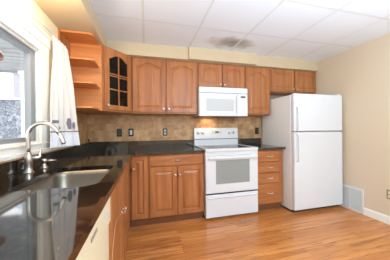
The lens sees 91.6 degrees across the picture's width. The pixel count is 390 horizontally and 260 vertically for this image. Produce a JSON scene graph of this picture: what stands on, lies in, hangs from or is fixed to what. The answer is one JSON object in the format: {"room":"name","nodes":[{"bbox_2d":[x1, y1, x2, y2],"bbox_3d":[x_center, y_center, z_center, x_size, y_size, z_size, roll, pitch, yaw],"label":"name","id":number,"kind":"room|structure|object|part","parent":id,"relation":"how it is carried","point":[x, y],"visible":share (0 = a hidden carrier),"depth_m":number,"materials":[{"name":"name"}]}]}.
{"room":"kitchen","nodes":[
{"label":"kitchen","id":0,"kind":"room"},
{"bbox_2d":[1,0,57,129],"bbox_3d":[-0.819,0.029,-0.227,0.080,2.326,6.000,-1,0,-14],"label":"wall","id":1,"kind":"structure","parent":0,"point":[30,4],"depth_m":1.53,"materials":[{"name":"beige paint"}]},
{"bbox_2d":[0,0,70,161],"bbox_3d":[-1.112,-0.303,0.960,0.119,0.962,2.145,-1,0,-14],"label":"window","id":2,"kind":"structure","parent":1,"relation":"in","point":[36,64],"depth_m":1.40,"materials":[{"name":"white paint"}]},
{"bbox_3d":[-1.071,-0.259,0.741,0.058,0.688,1.469,-1,0,-14],"label":"sash","id":3,"kind":"part","parent":2,"relation":"part of","materials":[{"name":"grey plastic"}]},
{"bbox_3d":[-1.021,-0.317,0.777,0.034,0.935,1.745,-1,0,-14],"label":"casing","id":4,"kind":"part","parent":2,"relation":"part of","materials":[{"name":"white paint"}]},
{"bbox_3d":[-1.093,0.139,0.965,0.089,0.077,2.145,-1,0,-14],"label":"sill","id":5,"kind":"part","parent":2,"relation":"part of","materials":[{"name":"white paint"}]},
{"bbox_2d":[18,0,63,44],"bbox_3d":[-1.023,-0.797,0.825,0.065,0.050,2.041,-1,0,-14],"label":"curtain rod","id":6,"kind":"object","parent":1,"relation":"attached to","point":[20,1],"visible":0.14,"depth_m":1.35,"materials":[{"name":"white plastic"}]},
{"bbox_2d":[50,35,79,148],"bbox_3d":[-1.187,-0.323,1.676,0.104,0.944,0.337,-1,0,6],"label":"curtain","id":7,"kind":"object","parent":6,"relation":"hanging from","point":[63,116],"visible":0.95,"depth_m":1.68,"materials":[{"name":"white fabric"}]},
{"bbox_2d":[58,29,101,110],"bbox_3d":[-1.185,-0.595,1.990,0.324,0.754,0.278,-1,0,-14],"label":"open shelf","id":8,"kind":"object","parent":1,"relation":"attached to","point":[84,50],"visible":0.77,"depth_m":2.09,"materials":[{"name":"brown wood"}]},
{"bbox_3d":[-1.335,-0.594,1.952,0.014,0.754,0.278,-1,0,-14],"label":"wall panel","id":9,"kind":"part","parent":8,"relation":"part of","materials":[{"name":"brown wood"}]},
{"bbox_3d":[-1.210,-0.595,2.118,0.309,0.754,0.018,-1,0,-14],"label":"panel","id":10,"kind":"part","parent":8,"relation":"part of","materials":[{"name":"brown wood"}]},
{"bbox_2d":[76,112,87,143],"bbox_3d":[-1.443,0.036,2.385,0.010,0.506,0.610,-1,0,-14],"label":"wall tile","id":11,"kind":"structure","parent":1,"relation":"attached to","point":[82,119],"depth_m":2.46,"materials":[{"name":"tile"}]},
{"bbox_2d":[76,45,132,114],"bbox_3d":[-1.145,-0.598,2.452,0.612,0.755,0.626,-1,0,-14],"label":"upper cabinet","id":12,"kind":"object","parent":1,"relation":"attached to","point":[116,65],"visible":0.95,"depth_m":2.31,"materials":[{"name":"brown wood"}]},
{"bbox_3d":[-0.942,-0.600,2.338,0.020,0.720,0.378,0,0,31],"label":"door","id":13,"kind":"part","parent":12,"relation":"part of","materials":[{"name":"brown wood"}]},
{"bbox_3d":[-0.944,-0.600,2.339,0.004,0.608,0.266,0,0,31],"label":"glass","id":14,"kind":"part","parent":12,"relation":"part of","materials":[{"name":"black glass"}]},
{"bbox_2d":[129,95,283,190],"bbox_3d":[0.233,0.006,3.218,3.970,2.326,0.150,-1,0,-14],"label":"wall","id":15,"kind":"structure","parent":0,"point":[271,96],"depth_m":3.38,"materials":[{"name":"beige paint"}]},
{"bbox_2d":[131,57,197,115],"bbox_3d":[-0.440,-0.606,2.775,0.916,0.755,0.351,-1,0,-14],"label":"upper cabinet","id":16,"kind":"object","parent":15,"relation":"attached to","point":[158,86],"visible":1,"depth_m":2.63,"materials":[{"name":"brown wood"}]},
{"bbox_3d":[-0.625,-0.604,2.589,0.434,0.720,0.020,-1,0,-14],"label":"door","id":17,"kind":"part","parent":16,"relation":"part of","materials":[{"name":"brown wood"}]},
{"bbox_3d":[-0.188,-0.609,2.702,0.434,0.720,0.020,-1,0,-14],"label":"door","id":18,"kind":"part","parent":16,"relation":"part of","materials":[{"name":"brown wood"}]},
{"bbox_2d":[88,115,259,145],"bbox_3d":[-0.182,0.021,3.029,2.772,0.506,0.010,-1,0,-14],"label":"wall tile","id":19,"kind":"structure","parent":15,"relation":"attached to","point":[101,128],"depth_m":2.92,"materials":[{"name":"tile"}]},
{"bbox_2d":[117,129,121,136],"bbox_3d":[-1.109,0.039,2.780,0.072,0.115,0.010,-1,0,-14],"label":"wall outlet","id":20,"kind":"object","parent":19,"relation":"attached to","point":[119,131],"visible":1,"depth_m":2.78,"materials":[{"name":"black plastic"}]},
{"bbox_2d":[128,129,133,135],"bbox_3d":[-0.950,0.037,2.820,0.072,0.115,0.012,-1,0,-14],"label":"light switch","id":21,"kind":"object","parent":19,"relation":"attached to","point":[131,131],"visible":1,"depth_m":2.82,"materials":[{"name":"black plastic"}]},
{"bbox_2d":[163,128,166,135],"bbox_3d":[-0.464,0.032,2.946,0.072,0.115,0.010,-1,0,-14],"label":"wall outlet","id":22,"kind":"object","parent":19,"relation":"attached to","point":[164,129],"visible":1,"depth_m":2.94,"materials":[{"name":"black plastic"}]},
{"bbox_2d":[197,63,243,87],"bbox_3d":[0.372,-0.810,2.983,0.760,0.359,0.351,-1,0,-14],"label":"upper cabinet","id":23,"kind":"object","parent":15,"relation":"attached to","point":[208,75],"visible":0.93,"depth_m":2.84,"materials":[{"name":"brown wood"}]},
{"bbox_3d":[0.225,-0.807,2.807,0.357,0.332,0.020,-1,0,-14],"label":"door","id":24,"kind":"part","parent":23,"relation":"part of","materials":[{"name":"brown wood"}]},
{"bbox_2d":[193,86,247,117],"bbox_3d":[0.384,-0.414,2.953,0.758,0.430,0.418,-1,0,-14],"label":"microwave","id":25,"kind":"object","parent":23,"relation":"attached to","point":[212,102],"visible":0.98,"depth_m":2.77,"materials":[{"name":"white plastic"}]},
{"bbox_3d":[0.346,-0.368,2.768,0.592,0.333,0.026,-1,0,-14],"label":"door","id":26,"kind":"part","parent":25,"relation":"part of","materials":[{"name":"white plastic"}]},
{"bbox_3d":[0.714,-0.372,2.862,0.165,0.333,0.026,-1,0,-14],"label":"control panel","id":27,"kind":"part","parent":25,"relation":"part of","materials":[{"name":"white plastic"}]},
{"bbox_3d":[0.586,-0.811,2.900,0.357,0.332,0.020,-1,0,-14],"label":"door","id":28,"kind":"part","parent":23,"relation":"part of","materials":[{"name":"brown wood"}]},
{"bbox_2d":[244,66,269,115],"bbox_3d":[0.959,-0.620,3.150,0.453,0.753,0.319,-1,0,-14],"label":"upper cabinet","id":29,"kind":"object","parent":15,"relation":"attached to","point":[256,79],"visible":0.79,"depth_m":3.00,"materials":[{"name":"brown wood"}]},
{"bbox_2d":[270,68,315,95],"bbox_3d":[1.624,-0.816,3.304,0.911,0.379,0.351,-1,0,-14],"label":"upper cabinet","id":30,"kind":"object","parent":15,"relation":"attached to","point":[283,82],"visible":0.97,"depth_m":3.16,"materials":[{"name":"brown wood"}]},
{"bbox_3d":[1.441,-0.813,3.119,0.432,0.350,0.020,-1,0,-14],"label":"door","id":31,"kind":"part","parent":30,"relation":"part of","materials":[{"name":"brown wood"}]},
{"bbox_3d":[1.875,-0.818,3.231,0.432,0.350,0.020,-1,0,-14],"label":"door","id":32,"kind":"part","parent":30,"relation":"part of","materials":[{"name":"brown wood"}]},
{"bbox_2d":[90,0,389,60],"bbox_3d":[0.967,-1.193,0.308,3.970,0.081,6.150,-1,0,-14],"label":"ceiling","id":33,"kind":"structure","parent":0,"point":[312,30],"depth_m":2.06,"materials":[{"name":"tile"}]},
{"bbox_2d":[34,0,317,71],"bbox_3d":[0.986,-1.070,0.236,3.670,0.166,6.000,-1,0,-14],"label":"soffit","id":34,"kind":"structure","parent":33,"relation":"attached to","point":[74,15],"depth_m":2.53,"materials":[{"name":"beige paint"}]},
{"bbox_2d":[125,205,389,259],"bbox_3d":[0.990,1.213,0.317,3.970,0.080,6.150,-1,0,-14],"label":"floor","id":35,"kind":"structure","parent":0,"point":[339,232],"depth_m":2.05,"materials":[{"name":"brown wood"}]},
{"bbox_2d":[76,197,109,259],"bbox_3d":[-0.650,0.753,0.650,0.608,0.868,0.592,-1,0,-14],"label":"dishwasher","id":36,"kind":"object","parent":35,"relation":"on","point":[96,246],"visible":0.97,"depth_m":0.77,"materials":[{"name":"beige plastic"}]},
{"bbox_3d":[-0.393,0.787,0.716,0.026,0.595,0.592,-1,0,-14],"label":"door","id":37,"kind":"part","parent":36,"relation":"part of","materials":[{"name":"beige plastic"}]},
{"bbox_2d":[109,163,129,259],"bbox_3d":[-0.891,0.745,1.560,0.630,0.883,1.281,-1,0,-14],"label":"base cabinet","id":38,"kind":"object","parent":35,"relation":"on","point":[120,196],"visible":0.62,"depth_m":1.46,"materials":[{"name":"brown wood"}]},
{"bbox_2d":[0,140,204,259],"bbox_3d":[-0.433,0.231,1.534,1.538,0.134,2.760,-1,0,-14],"label":"countertop","id":39,"kind":"structure","parent":38,"relation":"on","point":[56,223],"depth_m":0.76,"materials":[{"name":"black stone"}]},
{"bbox_2d":[22,121,65,173],"bbox_3d":[-0.989,0.108,1.256,0.246,0.332,0.076,-1,0,-14],"label":"faucet","id":40,"kind":"object","parent":39,"relation":"on","point":[28,158],"visible":1,"depth_m":1.22,"materials":[{"name":"silver metal"}]},
{"bbox_3d":[-1.048,0.163,1.259,0.030,0.073,0.049,0,0,29],"label":"lever handle","id":41,"kind":"part","parent":40,"relation":"part of","materials":[{"name":"silver metal"}]},
{"bbox_3d":[-0.993,0.048,1.246,0.199,0.213,0.024,-1,0,-14],"label":"spout","id":42,"kind":"part","parent":40,"relation":"part of","materials":[{"name":"silver metal"}]},
{"bbox_2d":[40,159,56,167],"bbox_3d":[-1.083,0.242,1.399,0.047,0.066,0.096,0,0,37],"label":"soap dispenser","id":43,"kind":"object","parent":39,"relation":"on","point":[43,161],"visible":1,"depth_m":1.37,"materials":[{"name":"silver metal"}]},
{"bbox_2d":[19,169,110,190],"bbox_3d":[-0.738,0.399,1.152,0.409,0.192,0.584,-1,0,-14],"label":"sink","id":44,"kind":"object","parent":39,"relation":"in","point":[66,179],"visible":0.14,"depth_m":1.39,"materials":[{"name":"metal"}]},
{"bbox_3d":[-0.538,0.739,1.286,0.020,0.850,0.560,-1,0,-14],"label":"door","id":45,"kind":"part","parent":38,"relation":"part of","materials":[{"name":"brown wood"}]},
{"bbox_2d":[112,208,124,259],"bbox_3d":[-0.519,0.700,1.308,0.010,0.248,0.582,-1,0,-14],"label":"cord","id":46,"kind":"object","parent":38,"relation":"hanging from","point":[124,208],"visible":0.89,"depth_m":1.11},
{"bbox_3d":[-0.696,0.738,1.901,0.020,0.850,0.690,-1,0,-14],"label":"door","id":47,"kind":"part","parent":38,"relation":"part of","materials":[{"name":"brown wood"}]},
{"bbox_2d":[130,155,148,226],"bbox_3d":[-0.740,0.740,2.554,0.217,0.883,0.630,-1,0,-14],"label":"base cabinet","id":48,"kind":"object","parent":35,"relation":"on","point":[139,185],"visible":0.92,"depth_m":2.29,"materials":[{"name":"brown wood"}]},
{"bbox_2d":[148,153,203,224],"bbox_3d":[-0.290,0.735,2.668,0.708,0.883,0.633,-1,0,-14],"label":"base cabinet","id":49,"kind":"object","parent":35,"relation":"on","point":[176,181],"visible":0.95,"depth_m":2.40,"materials":[{"name":"brown wood"}]},
{"bbox_3d":[-0.390,0.765,2.362,0.338,0.612,0.020,-1,0,-14],"label":"door","id":50,"kind":"part","parent":49,"relation":"part of","materials":[{"name":"brown wood"}]},
{"bbox_3d":[-0.226,0.378,2.404,0.686,0.128,0.020,-1,0,-14],"label":"drawer","id":51,"kind":"part","parent":49,"relation":"part of","materials":[{"name":"brown wood"}]},
{"bbox_3d":[-0.053,0.761,2.449,0.338,0.612,0.020,-1,0,-14],"label":"door","id":52,"kind":"part","parent":49,"relation":"part of","materials":[{"name":"brown wood"}]},
{"bbox_2d":[194,128,257,218],"bbox_3d":[0.432,0.567,2.813,0.759,1.205,0.675,-1,0,-14],"label":"stove","id":53,"kind":"object","parent":35,"relation":"on","point":[230,167],"visible":0.98,"depth_m":2.54,"materials":[{"name":"white metal"}]},
{"bbox_2d":[194,144,257,151],"bbox_3d":[0.430,0.261,2.806,0.759,0.046,0.597,-1,0,-14],"label":"cooktop","id":54,"kind":"object","parent":53,"relation":"in","point":[207,147],"depth_m":2.61,"materials":[{"name":"white metal"}]},
{"bbox_3d":[0.497,0.309,2.548,0.757,0.050,0.030,-1,0,-14],"label":"vent trim","id":55,"kind":"part","parent":53,"relation":"part of","materials":[{"name":"white metal"}]},
{"bbox_3d":[0.501,0.581,2.545,0.757,0.487,0.036,-1,0,-14],"label":"oven door","id":56,"kind":"part","parent":53,"relation":"part of","materials":[{"name":"white metal"}]},
{"bbox_3d":[0.504,0.992,2.548,0.757,0.295,0.034,-1,0,-14],"label":"drawer","id":57,"kind":"part","parent":53,"relation":"part of","materials":[{"name":"white metal"}]},
{"bbox_3d":[0.508,0.361,2.507,0.697,0.027,0.045,-1,0,-14],"label":"handle","id":58,"kind":"part","parent":53,"relation":"part of","materials":[{"name":"white metal"}]},
{"bbox_2d":[257,149,282,209],"bbox_3d":[1.014,0.721,3.003,0.453,0.883,0.633,-1,0,-14],"label":"base cabinet","id":59,"kind":"object","parent":35,"relation":"on","point":[270,162],"visible":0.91,"depth_m":2.73,"materials":[{"name":"brown wood"}]},
{"bbox_2d":[238,138,285,149],"bbox_3d":[1.013,0.212,3.001,0.461,0.134,0.638,-1,0,-14],"label":"countertop","id":60,"kind":"structure","parent":59,"relation":"on","point":[256,142],"depth_m":3.25,"materials":[{"name":"black stone"}]},
{"bbox_3d":[1.054,0.910,2.733,0.365,0.277,0.020,-1,0,-14],"label":"drawer","id":61,"kind":"part","parent":59,"relation":"part of","materials":[{"name":"brown wood"}]},
{"bbox_3d":[1.052,0.691,2.732,0.365,0.140,0.020,-1,0,-14],"label":"drawer","id":62,"kind":"part","parent":59,"relation":"part of","materials":[{"name":"brown wood"}]},
{"bbox_3d":[1.050,0.536,2.732,0.365,0.150,0.020,-1,0,-14],"label":"drawer","id":63,"kind":"part","parent":59,"relation":"part of","materials":[{"name":"brown wood"}]},
{"bbox_3d":[1.049,0.376,2.731,0.365,0.150,0.020,-1,0,-14],"label":"drawer","id":64,"kind":"part","parent":59,"relation":"part of","materials":[{"name":"brown wood"}]},
{"bbox_2d":[262,93,342,211],"bbox_3d":[1.693,0.315,3.047,0.856,1.682,0.788,-1,0,-14],"label":"fridge","id":65,"kind":"object","parent":35,"relation":"on","point":[309,126],"visible":0.99,"depth_m":2.72,"materials":[{"name":"white metal"}]},
{"bbox_3d":[1.408,0.243,2.594,0.018,0.409,0.052,-1,0,-14],"label":"handle","id":66,"kind":"part","parent":65,"relation":"part of","materials":[{"name":"white plastic"}]},
{"bbox_3d":[1.767,-0.248,2.735,0.856,0.528,0.058,-1,0,-14],"label":"freezer door","id":67,"kind":"part","parent":65,"relation":"part of","materials":[{"name":"white metal"}]},
{"bbox_3d":[1.775,0.569,2.738,0.856,1.085,0.058,-1,0,-14],"label":"door","id":68,"kind":"part","parent":65,"relation":"part of","materials":[{"name":"white metal"}]},
{"bbox_2d":[316,33,389,215],"bbox_3d":[2.847,-0.010,0.714,0.150,2.326,6.000,-1,0,-14],"label":"wall","id":69,"kind":"structure","parent":0,"point":[360,73],"depth_m":2.56,"materials":[{"name":"beige paint"}]},
{"bbox_2d":[340,184,363,214],"bbox_3d":[2.249,0.983,2.753,0.014,0.336,0.356,-1,0,-14],"label":"air vent","id":70,"kind":"object","parent":69,"relation":"in","point":[353,198],"visible":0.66,"depth_m":2.70,"materials":[{"name":"white plastic"}]},
{"bbox_2d":[364,207,389,224],"bbox_3d":[2.909,1.103,0.184,0.016,0.102,4.940,-1,0,-14],"label":"baseboard","id":71,"kind":"structure","parent":69,"relation":"attached to","point":[378,216],"depth_m":2.42,"materials":[{"name":"white paint"}]},
{"bbox_2d":[386,189,389,198],"bbox_3d":[2.366,0.786,2.300,0.010,0.115,0.072,-1,0,-14],"label":"wall outlet","id":72,"kind":"object","parent":69,"relation":"attached to","point":[387,190],"visible":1,"depth_m":2.32,"materials":[{"name":"beige plastic"}]},
{"label":"outside","id":73,"kind":"structure","parent":0,"visible":0},
{"bbox_3d":[-9.362,1.708,4.810,13.840,0.100,24.000,-1,0,-14],"label":"ground","id":74,"kind":"structure","parent":73,"visible":0},
{"bbox_2d":[0,97,20,138],"bbox_3d":[-8.118,0.291,6.057,11.000,2.700,0.700,-1,0,-14],"label":"wall","id":75,"kind":"structure","parent":74,"relation":"on","point":[10,107],"depth_m":6.26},
{"bbox_2d":[12,73,20,96],"bbox_3d":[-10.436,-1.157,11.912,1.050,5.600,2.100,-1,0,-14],"label":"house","id":76,"kind":"structure","parent":74,"relation":"on","point":[16,77],"depth_m":11.04,"materials":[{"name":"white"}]},
{"bbox_2d":[17,70,24,136],"bbox_3d":[-3.516,0.197,3.893,0.140,2.814,0.140,-1,0,-14],"label":"porch post","id":77,"kind":"object","parent":74,"relation":"on","point":[21,72],"visible":0.3,"depth_m":3.86,"materials":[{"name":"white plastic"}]},
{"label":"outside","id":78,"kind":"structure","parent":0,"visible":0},
{"bbox_2d":[0,38,23,73],"bbox_3d":[-3.317,-1.254,0.039,4.440,0.180,7.760,-1,0,-14],"label":"roof","id":79,"kind":"structure","parent":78,"point":[13,60],"depth_m":3.23,"materials":[{"name":"white"}]}
]}

